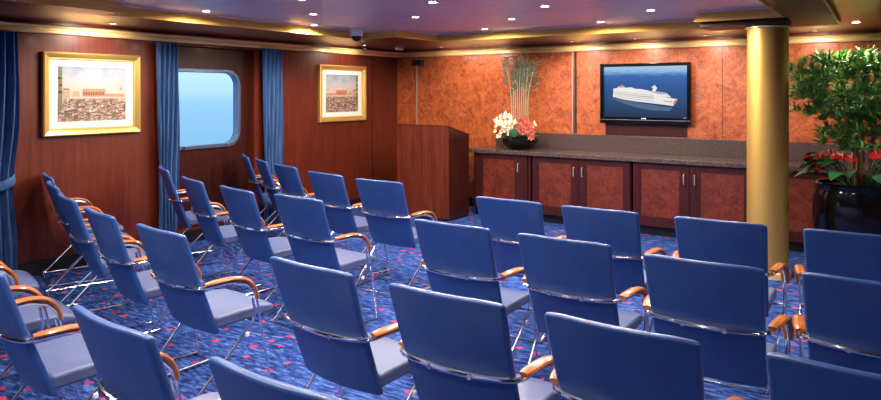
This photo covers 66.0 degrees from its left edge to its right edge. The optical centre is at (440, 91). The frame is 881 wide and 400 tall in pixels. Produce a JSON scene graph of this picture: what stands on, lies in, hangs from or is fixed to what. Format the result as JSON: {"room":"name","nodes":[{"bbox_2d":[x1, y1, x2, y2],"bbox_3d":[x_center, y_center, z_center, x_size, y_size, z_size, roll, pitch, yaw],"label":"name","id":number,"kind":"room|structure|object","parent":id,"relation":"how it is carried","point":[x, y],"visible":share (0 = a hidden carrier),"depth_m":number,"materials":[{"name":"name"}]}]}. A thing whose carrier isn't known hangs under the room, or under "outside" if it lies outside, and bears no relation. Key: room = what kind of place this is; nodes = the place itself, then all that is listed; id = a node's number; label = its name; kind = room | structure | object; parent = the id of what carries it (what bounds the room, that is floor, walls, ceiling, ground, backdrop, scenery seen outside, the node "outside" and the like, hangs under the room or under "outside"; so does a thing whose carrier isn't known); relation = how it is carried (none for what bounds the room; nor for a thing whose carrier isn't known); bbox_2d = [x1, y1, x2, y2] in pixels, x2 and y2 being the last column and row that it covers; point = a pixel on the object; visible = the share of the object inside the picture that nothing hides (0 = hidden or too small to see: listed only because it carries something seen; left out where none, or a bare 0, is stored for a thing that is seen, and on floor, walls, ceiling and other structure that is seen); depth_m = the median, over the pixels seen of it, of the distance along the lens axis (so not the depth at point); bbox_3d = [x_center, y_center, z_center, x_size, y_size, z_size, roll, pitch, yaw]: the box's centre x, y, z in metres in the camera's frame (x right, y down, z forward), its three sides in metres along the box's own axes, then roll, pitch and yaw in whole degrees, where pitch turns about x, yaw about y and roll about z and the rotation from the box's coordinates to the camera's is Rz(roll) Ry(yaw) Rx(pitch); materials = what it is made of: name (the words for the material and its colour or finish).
{"room":"ship interior","nodes":[
{"label":"ship interior","id":0,"kind":"room"},
{"bbox_2d":[0,18,396,263],"bbox_3d":[-4.082,0.350,5.937,0.120,2.700,12.450,0,0,34],"label":"wall","id":1,"kind":"structure","parent":0,"point":[118,173],"depth_m":7.21,"materials":[{"name":"brown wood"}]},
{"bbox_2d":[0,31,19,269],"bbox_3d":[-3.902,0.568,5.908,0.188,2.205,0.431,0,0,34],"label":"curtain","id":2,"kind":"object","parent":1,"relation":"hanging from","point":[9,64],"visible":0.93,"depth_m":6.00,"materials":[{"name":"blue fabric"}]},
{"bbox_2d":[41,51,140,136],"bbox_3d":[-3.440,0.020,6.728,0.052,0.800,0.980,0,0,34],"label":"framed picture","id":3,"kind":"object","parent":1,"relation":"attached to","point":[85,93],"visible":1,"depth_m":6.70,"materials":[{"name":"gold metal"}]},
{"bbox_2d":[58,66,124,121],"bbox_3d":[-3.456,0.020,6.739,0.004,0.532,0.687,0,0,34],"label":"print","id":4,"kind":"object","parent":3,"relation":"attached to","point":[85,93],"depth_m":6.73,"materials":[{"name":"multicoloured paper"}]},
{"bbox_2d":[156,42,179,232],"bbox_3d":[-2.943,0.568,7.322,0.102,2.205,0.264,0,0,34],"label":"curtain","id":5,"kind":"object","parent":1,"relation":"hanging from","point":[168,116],"visible":0.75,"depth_m":7.29,"materials":[{"name":"blue fabric"}]},
{"bbox_2d":[17,198,360,275],"bbox_3d":[-4.022,1.635,5.891,0.029,0.129,12.020,0,0,34],"label":"baseboard","id":6,"kind":"structure","parent":1,"relation":"attached to","point":[34,268],"depth_m":6.49,"materials":[{"name":"black"}]},
{"bbox_2d":[0,21,400,57],"bbox_3d":[-4.006,-0.593,5.886,0.060,0.085,12.050,0,0,34],"label":"trim","id":7,"kind":"structure","parent":1,"relation":"attached to","point":[4,25],"depth_m":7.43,"materials":[{"name":"gold metal"}]},
{"bbox_2d":[178,46,247,229],"bbox_3d":[-3.764,0.450,6.586,0.079,2.300,4.880,0,0,34],"label":"panel","id":8,"kind":"object","parent":1,"relation":"attached to","point":[214,167],"visible":0.44,"depth_m":8.14,"materials":[{"name":"brown wood"}]},
{"bbox_2d":[178,68,240,150],"bbox_3d":[-2.812,0.195,7.946,0.110,0.940,1.110,0,0,34],"label":"window","id":9,"kind":"structure","parent":8,"relation":"attached to","point":[209,99],"depth_m":8.06,"materials":[{"name":"blue glass"}]},
{"bbox_2d":[262,49,283,225],"bbox_3d":[-2.113,0.568,8.547,0.102,2.205,0.324,0,0,34],"label":"curtain","id":10,"kind":"object","parent":1,"relation":"hanging from","point":[273,120],"visible":0.76,"depth_m":8.51,"materials":[{"name":"blue fabric"}]},
{"bbox_2d":[318,64,365,122],"bbox_3d":[-1.397,0.020,9.742,0.052,0.800,0.980,0,0,34],"label":"framed picture","id":11,"kind":"object","parent":1,"relation":"attached to","point":[341,93],"visible":1,"depth_m":9.73,"materials":[{"name":"gold metal"}]},
{"bbox_2d":[326,74,357,111],"bbox_3d":[-1.414,0.020,9.753,0.004,0.532,0.687,0,0,34],"label":"print","id":12,"kind":"object","parent":11,"relation":"attached to","point":[341,89],"depth_m":9.74,"materials":[{"name":"multicoloured paper"}]},
{"bbox_2d":[372,56,372,179],"bbox_3d":[-1.038,0.505,10.315,0.005,2.110,0.012,0,0,34],"label":"trim","id":13,"kind":"structure","parent":1,"relation":"attached to","point":[372,56],"depth_m":10.32,"materials":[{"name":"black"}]},
{"bbox_2d":[0,206,808,399],"bbox_3d":[0.045,1.750,3.141,10.650,0.100,12.450,0,0,34],"label":"floor","id":14,"kind":"structure","parent":0,"point":[287,365],"depth_m":4.98,"materials":[{"name":"carpet"}]},
{"bbox_2d":[0,261,38,364],"bbox_3d":[-2.993,1.221,4.383,0.648,0.956,0.658,0,0,-40],"label":"chair","id":15,"kind":"object","parent":14,"relation":"on","point":[25,278],"visible":0.38,"depth_m":4.43,"materials":[{"name":"blue fabric"}]},
{"bbox_2d":[0,265,75,399],"bbox_3d":[-2.433,1.221,3.768,0.648,0.956,0.658,0,0,-44],"label":"chair","id":16,"kind":"object","parent":14,"relation":"on","point":[35,317],"visible":0.54,"depth_m":3.72,"materials":[{"name":"blue fabric"}]},
{"bbox_2d":[0,273,98,399],"bbox_3d":[-1.812,1.221,3.170,0.658,0.956,0.648,0,0,42],"label":"chair","id":17,"kind":"object","parent":14,"relation":"on","point":[45,367],"visible":0.66,"depth_m":2.98,"materials":[{"name":"blue fabric"}]},
{"bbox_2d":[41,172,123,286],"bbox_3d":[-3.321,1.221,6.289,0.648,0.956,0.658,0,0,-36],"label":"chair","id":18,"kind":"object","parent":14,"relation":"on","point":[45,176],"visible":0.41,"depth_m":6.12,"materials":[{"name":"blue leather"}]},
{"bbox_2d":[45,181,129,306],"bbox_3d":[-2.942,1.221,5.706,0.648,0.956,0.658,0,0,-36],"label":"chair","id":19,"kind":"object","parent":14,"relation":"on","point":[61,218],"visible":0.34,"depth_m":5.50,"materials":[{"name":"blue leather"}]},
{"bbox_2d":[58,192,154,335],"bbox_3d":[-2.472,1.221,5.055,0.648,0.956,0.658,0,0,-39],"label":"chair","id":20,"kind":"object","parent":14,"relation":"on","point":[79,233],"visible":0.56,"depth_m":4.83,"materials":[{"name":"blue fabric"}]},
{"bbox_2d":[84,207,203,359],"bbox_3d":[-1.945,1.221,4.452,0.648,0.956,0.658,0,0,-44],"label":"chair","id":21,"kind":"object","parent":14,"relation":"on","point":[139,287],"visible":0.58,"depth_m":4.24,"materials":[{"name":"blue leather"}]},
{"bbox_2d":[72,305,220,399],"bbox_3d":[-0.918,1.221,2.458,0.658,0.956,0.648,0,0,38],"label":"chair","id":22,"kind":"object","parent":14,"relation":"on","point":[129,363],"visible":0.88,"depth_m":2.19,"materials":[{"name":"blue fabric"}]},
{"bbox_2d":[158,165,229,266],"bbox_3d":[-2.492,1.221,6.845,0.648,0.956,0.658,0,0,-29],"label":"chair","id":23,"kind":"object","parent":14,"relation":"on","point":[187,219],"visible":0.48,"depth_m":6.62,"materials":[{"name":"blue leather"}]},
{"bbox_2d":[136,223,272,396],"bbox_3d":[-1.359,1.221,3.928,0.658,0.956,0.648,0,0,40],"label":"chair","id":24,"kind":"object","parent":14,"relation":"on","point":[178,278],"visible":0.95,"depth_m":3.75,"materials":[{"name":"blue fabric"}]},
{"bbox_2d":[181,176,262,291],"bbox_3d":[-1.929,1.221,6.026,0.648,0.956,0.658,0,0,-38],"label":"chair","id":25,"kind":"object","parent":14,"relation":"on","point":[213,233],"visible":0.65,"depth_m":5.82,"materials":[{"name":"blue fabric"}]},
{"bbox_2d":[219,185,293,318],"bbox_3d":[-1.391,1.221,5.466,0.648,0.956,0.658,0,0,-44],"label":"chair","id":26,"kind":"object","parent":14,"relation":"on","point":[250,228],"visible":0.62,"depth_m":5.26,"materials":[{"name":"blue leather"}]},
{"bbox_2d":[242,154,285,236],"bbox_3d":[-2.043,1.221,8.121,0.648,0.956,0.658,0,0,-21],"label":"chair","id":27,"kind":"object","parent":14,"relation":"on","point":[263,198],"visible":0.45,"depth_m":7.87,"materials":[{"name":"fabric"}]},
{"bbox_2d":[255,158,283,237],"bbox_3d":[-1.743,1.221,7.648,0.648,0.956,0.658,0,0,-27],"label":"chair","id":28,"kind":"object","parent":14,"relation":"on","point":[268,183],"visible":0.3,"depth_m":7.42,"materials":[{"name":"blue leather"}]},
{"bbox_2d":[208,356,342,399],"bbox_3d":[-0.286,1.221,2.019,0.658,0.956,0.648,0,0,34],"label":"chair","id":29,"kind":"object","parent":14,"relation":"on","point":[232,381],"visible":1,"depth_m":1.79,"materials":[{"name":"blue fabric"}]},
{"bbox_2d":[273,163,342,261],"bbox_3d":[-1.371,1.221,7.098,0.648,0.956,0.658,0,0,-38],"label":"chair","id":30,"kind":"object","parent":14,"relation":"on","point":[288,177],"visible":0.32,"depth_m":6.85,"materials":[{"name":"blue fabric"}]},
{"bbox_2d":[271,194,377,329],"bbox_3d":[-0.851,1.221,5.071,0.658,0.956,0.648,0,0,38],"label":"chair","id":31,"kind":"object","parent":14,"relation":"on","point":[304,220],"visible":0.88,"depth_m":4.88,"materials":[{"name":"blue fabric"}]},
{"bbox_2d":[270,256,416,399],"bbox_3d":[-0.404,1.221,3.173,0.658,0.956,0.648,0,0,37],"label":"chair","id":32,"kind":"object","parent":14,"relation":"on","point":[322,305],"visible":0.81,"depth_m":2.97,"materials":[{"name":"blue fabric"}]},
{"bbox_2d":[308,171,388,278],"bbox_3d":[-0.875,1.221,6.459,0.658,0.956,0.648,0,0,44],"label":"chair","id":33,"kind":"object","parent":14,"relation":"on","point":[328,188],"visible":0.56,"depth_m":6.25,"materials":[{"name":"blue leather"}]},
{"bbox_2d":[355,178,437,295],"bbox_3d":[-0.366,1.221,5.975,0.658,0.956,0.648,0,0,35],"label":"chair","id":34,"kind":"object","parent":14,"relation":"on","point":[384,205],"visible":0.82,"depth_m":5.77,"materials":[{"name":"blue fabric"}]},
{"bbox_2d":[396,124,469,221],"bbox_3d":[-0.106,1.067,9.326,0.870,1.263,0.538,0,0,34],"label":"lectern","id":35,"kind":"object","parent":14,"relation":"on","point":[432,160],"visible":0.88,"depth_m":9.08,"materials":[{"name":"brown wood"}]},
{"bbox_2d":[410,219,537,379],"bbox_3d":[0.215,1.221,4.096,0.658,0.956,0.648,0,0,34],"label":"chair","id":36,"kind":"object","parent":14,"relation":"on","point":[458,260],"visible":0.71,"depth_m":3.88,"materials":[{"name":"blue fabric"}]},
{"bbox_2d":[388,283,560,399],"bbox_3d":[0.164,1.221,2.765,0.658,0.956,0.648,0,0,33],"label":"chair","id":37,"kind":"object","parent":14,"relation":"on","point":[454,347],"visible":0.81,"depth_m":2.54,"materials":[{"name":"blue fabric"}]},
{"bbox_2d":[474,153,531,213],"bbox_3d":[0.965,1.268,9.374,0.876,0.863,0.618,0,0,34],"label":"base cabinet","id":38,"kind":"object","parent":14,"relation":"on","point":[504,176],"visible":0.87,"depth_m":9.13,"materials":[{"name":"brown wood"}]},
{"bbox_2d":[469,131,880,175],"bbox_3d":[3.196,0.702,7.880,6.390,0.264,0.663,0,0,34],"label":"countertop","id":39,"kind":"structure","parent":38,"relation":"on","point":[663,150],"depth_m":8.37,"materials":[{"name":"stone"}]},
{"bbox_2d":[493,52,540,149],"bbox_3d":[1.081,0.098,9.279,0.654,1.359,0.509,0,0,41],"label":"flower arrangement","id":40,"kind":"object","parent":39,"relation":"on","point":[517,138],"visible":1,"depth_m":9.22,"materials":[{"name":"multicoloured"}]},
{"bbox_2d":[476,196,566,343],"bbox_3d":[0.624,1.221,4.966,0.658,0.956,0.648,0,0,34],"label":"chair","id":41,"kind":"object","parent":14,"relation":"on","point":[505,218],"visible":0.44,"depth_m":4.76,"materials":[{"name":"blue fabric"}]},
{"bbox_2d":[532,156,632,223],"bbox_3d":[1.892,1.268,8.745,1.316,0.863,0.618,0,0,34],"label":"base cabinet","id":42,"kind":"object","parent":14,"relation":"on","point":[557,182],"visible":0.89,"depth_m":8.51,"materials":[{"name":"brown wood"}]},
{"bbox_2d":[517,233,648,380],"bbox_3d":[0.780,1.221,3.700,0.658,0.956,0.648,0,0,34],"label":"chair","id":43,"kind":"object","parent":14,"relation":"on","point":[575,278],"visible":0.75,"depth_m":3.49,"materials":[{"name":"blue fabric"}]},
{"bbox_2d":[561,205,666,331],"bbox_3d":[1.168,1.221,4.585,0.658,0.956,0.648,0,0,33],"label":"chair","id":44,"kind":"object","parent":14,"relation":"on","point":[619,229],"visible":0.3,"depth_m":4.34,"materials":[{"name":"blue fabric"}]},
{"bbox_2d":[545,312,744,399],"bbox_3d":[0.726,1.221,2.408,0.658,0.956,0.648,0,0,34],"label":"chair","id":45,"kind":"object","parent":14,"relation":"on","point":[593,360],"visible":1,"depth_m":2.17,"materials":[{"name":"blue fabric"}]},
{"bbox_2d":[633,162,746,236],"bbox_3d":[3.006,1.268,7.991,1.326,0.863,0.618,0,0,34],"label":"base cabinet","id":46,"kind":"object","parent":14,"relation":"on","point":[662,193],"visible":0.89,"depth_m":7.80,"materials":[{"name":"brown wood"}]},
{"bbox_2d":[643,254,793,386],"bbox_3d":[1.310,1.221,3.244,0.658,0.956,0.648,0,0,33],"label":"chair","id":47,"kind":"object","parent":14,"relation":"on","point":[721,307],"visible":0.73,"depth_m":3.03,"materials":[{"name":"blue fabric"}]},
{"bbox_2d":[672,216,789,394],"bbox_3d":[1.780,1.221,4.195,0.658,0.956,0.648,0,0,33],"label":"chair","id":48,"kind":"object","parent":14,"relation":"on","point":[701,239],"visible":0.45,"depth_m":3.96,"materials":[{"name":"blue fabric"}]},
{"bbox_2d":[744,25,791,279],"bbox_3d":[3.043,0.547,6.309,0.396,2.303,0.396,0,0,34],"label":"column","id":49,"kind":"structure","parent":14,"relation":"on","point":[767,45],"depth_m":6.15,"materials":[{"name":"gold metal"}]},
{"bbox_2d":[766,352,880,399],"bbox_3d":[1.310,1.221,2.049,0.658,0.956,0.648,0,0,34],"label":"chair","id":50,"kind":"object","parent":14,"relation":"on","point":[790,377],"visible":1,"depth_m":1.87,"materials":[{"name":"blue fabric"}]},
{"bbox_2d":[789,171,865,251],"bbox_3d":[4.123,1.268,7.233,1.326,0.863,0.618,0,0,34],"label":"base cabinet","id":51,"kind":"object","parent":14,"relation":"on","point":[801,186],"visible":0.03,"depth_m":7.14,"materials":[{"name":"brown wood"}]},
{"bbox_2d":[789,43,880,234],"bbox_3d":[3.939,0.621,6.340,1.354,2.154,1.440,0,0,-9],"label":"potted tree","id":52,"kind":"object","parent":14,"relation":"on","point":[849,202],"visible":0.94,"depth_m":6.19,"materials":[{"name":"green plant"}]},
{"bbox_2d":[793,272,880,373],"bbox_3d":[1.877,1.221,2.921,0.658,0.956,0.648,0,0,34],"label":"chair","id":53,"kind":"object","parent":14,"relation":"on","point":[840,325],"visible":0.7,"depth_m":2.77,"materials":[{"name":"blue fabric"}]},
{"bbox_2d":[794,228,880,357],"bbox_3d":[2.363,1.221,3.835,0.658,0.956,0.648,0,0,32],"label":"chair","id":54,"kind":"object","parent":14,"relation":"on","point":[831,252],"visible":0.45,"depth_m":3.64,"materials":[{"name":"blue fabric"}]},
{"bbox_2d":[0,0,880,50],"bbox_3d":[0.128,-0.707,3.085,10.050,0.094,12.050,0,0,34],"label":"ceiling","id":55,"kind":"structure","parent":0,"point":[867,11],"depth_m":7.28,"materials":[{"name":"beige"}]},
{"bbox_2d":[6,0,785,41],"bbox_3d":[-1.322,-0.703,3.771,4.812,0.092,9.952,0,0,34],"label":"trim","id":56,"kind":"structure","parent":55,"relation":"attached to","point":[773,12],"depth_m":7.11,"materials":[{"name":"gold metal"}]},
{"bbox_2d":[699,0,838,30],"bbox_3d":[0.473,-0.637,2.446,1.200,0.044,9.780,0,0,34],"label":"trim","id":57,"kind":"structure","parent":55,"relation":"attached to","point":[800,13],"depth_m":5.83,"materials":[{"name":"gold metal"}]},
{"bbox_2d":[823,0,840,24],"bbox_3d":[0.953,-0.634,2.121,0.035,0.048,9.780,0,0,34],"label":"trim","id":58,"kind":"structure","parent":55,"relation":"attached to","point":[828,3],"depth_m":5.23,"materials":[{"name":"gold metal"}]},
{"bbox_2d":[120,0,766,33],"bbox_3d":[0.045,-0.855,3.141,10.650,0.200,12.450,0,0,34],"label":"ceiling","id":59,"kind":"structure","parent":0,"point":[445,16],"depth_m":6.28,"materials":[{"name":"paint"}]},
{"bbox_2d":[350,29,362,41],"bbox_3d":[-1.009,-0.679,8.137,0.156,0.149,0.156,0,0,34],"label":"dome camera","id":60,"kind":"object","parent":59,"relation":"attached to","point":[356,34],"visible":1,"depth_m":8.08,"materials":[{"name":"white plastic"}]},
{"bbox_2d":[501,135,537,149],"bbox_3d":[1.083,0.686,9.280,0.504,0.184,0.504,0,0,34],"label":"bowl","id":61,"kind":"object","parent":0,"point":[517,142],"depth_m":9.08,"materials":[{"name":"black ceramic"}]},
{"bbox_2d":[402,30,880,196],"bbox_3d":[3.647,0.350,8.099,10.250,2.700,0.200,0,0,34],"label":"wall","id":62,"kind":"structure","parent":0,"point":[465,93],"depth_m":9.25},
{"bbox_2d":[397,57,414,123],"bbox_3d":[-0.547,0.505,10.777,0.298,2.110,0.069,0,0,34],"label":"wall panel","id":63,"kind":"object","parent":62,"relation":"attached to","point":[405,69],"depth_m":10.74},
{"bbox_2d":[416,57,416,123],"bbox_3d":[-0.377,0.505,10.686,0.015,2.110,0.029,0,0,34],"label":"trim","id":64,"kind":"structure","parent":62,"relation":"attached to","point":[416,57],"depth_m":10.67,"materials":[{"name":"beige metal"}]},
{"bbox_2d":[412,60,423,64],"bbox_3d":[-0.359,-0.460,10.649,0.200,0.080,0.069,0,0,34],"label":"wall sensor","id":65,"kind":"object","parent":62,"relation":"attached to","point":[414,62],"visible":1,"depth_m":10.61,"materials":[{"name":"black plastic"}]},
{"bbox_2d":[469,197,473,205],"bbox_3d":[0.059,1.635,10.390,1.660,0.129,0.029,0,0,34],"label":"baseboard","id":66,"kind":"structure","parent":62,"relation":"attached to","point":[471,199],"depth_m":10.10,"materials":[{"name":"black"}]},
{"bbox_2d":[572,51,573,132],"bbox_3d":[1.797,0.005,9.213,0.018,1.110,0.029,0,0,34],"label":"trim","id":67,"kind":"structure","parent":62,"relation":"attached to","point":[572,51],"depth_m":9.20,"materials":[{"name":"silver metal"}]},
{"bbox_2d":[574,51,576,132],"bbox_3d":[1.832,0.005,9.200,0.029,1.110,0.011,0,0,34],"label":"trim","id":68,"kind":"structure","parent":62,"relation":"attached to","point":[575,52],"depth_m":9.19,"materials":[{"name":"black"}]},
{"bbox_2d":[400,32,880,56],"bbox_3d":[3.490,-0.593,8.046,10.050,0.085,0.060,0,0,34],"label":"trim","id":69,"kind":"structure","parent":62,"relation":"attached to","point":[855,37],"depth_m":8.65,"materials":[{"name":"gold metal"}]},
{"bbox_2d":[600,62,691,124],"bbox_3d":[2.594,0.020,8.613,1.150,0.770,0.098,0,0,34],"label":"television","id":70,"kind":"object","parent":62,"relation":"attached to","point":[631,93],"visible":1,"depth_m":8.59,"materials":[{"name":"black"}]},
{"bbox_2d":[606,123,686,136],"bbox_3d":[2.614,0.180,8.669,1.040,0.760,0.013,0,0,34],"label":"trim","id":71,"kind":"structure","parent":62,"relation":"attached to","point":[611,128],"depth_m":8.65,"materials":[{"name":"brown wood"}]},
{"bbox_2d":[722,46,722,138],"bbox_3d":[3.390,0.005,8.149,0.005,1.110,0.003,0,0,34],"label":"trim","id":72,"kind":"structure","parent":62,"relation":"attached to","point":[722,46],"depth_m":8.15,"materials":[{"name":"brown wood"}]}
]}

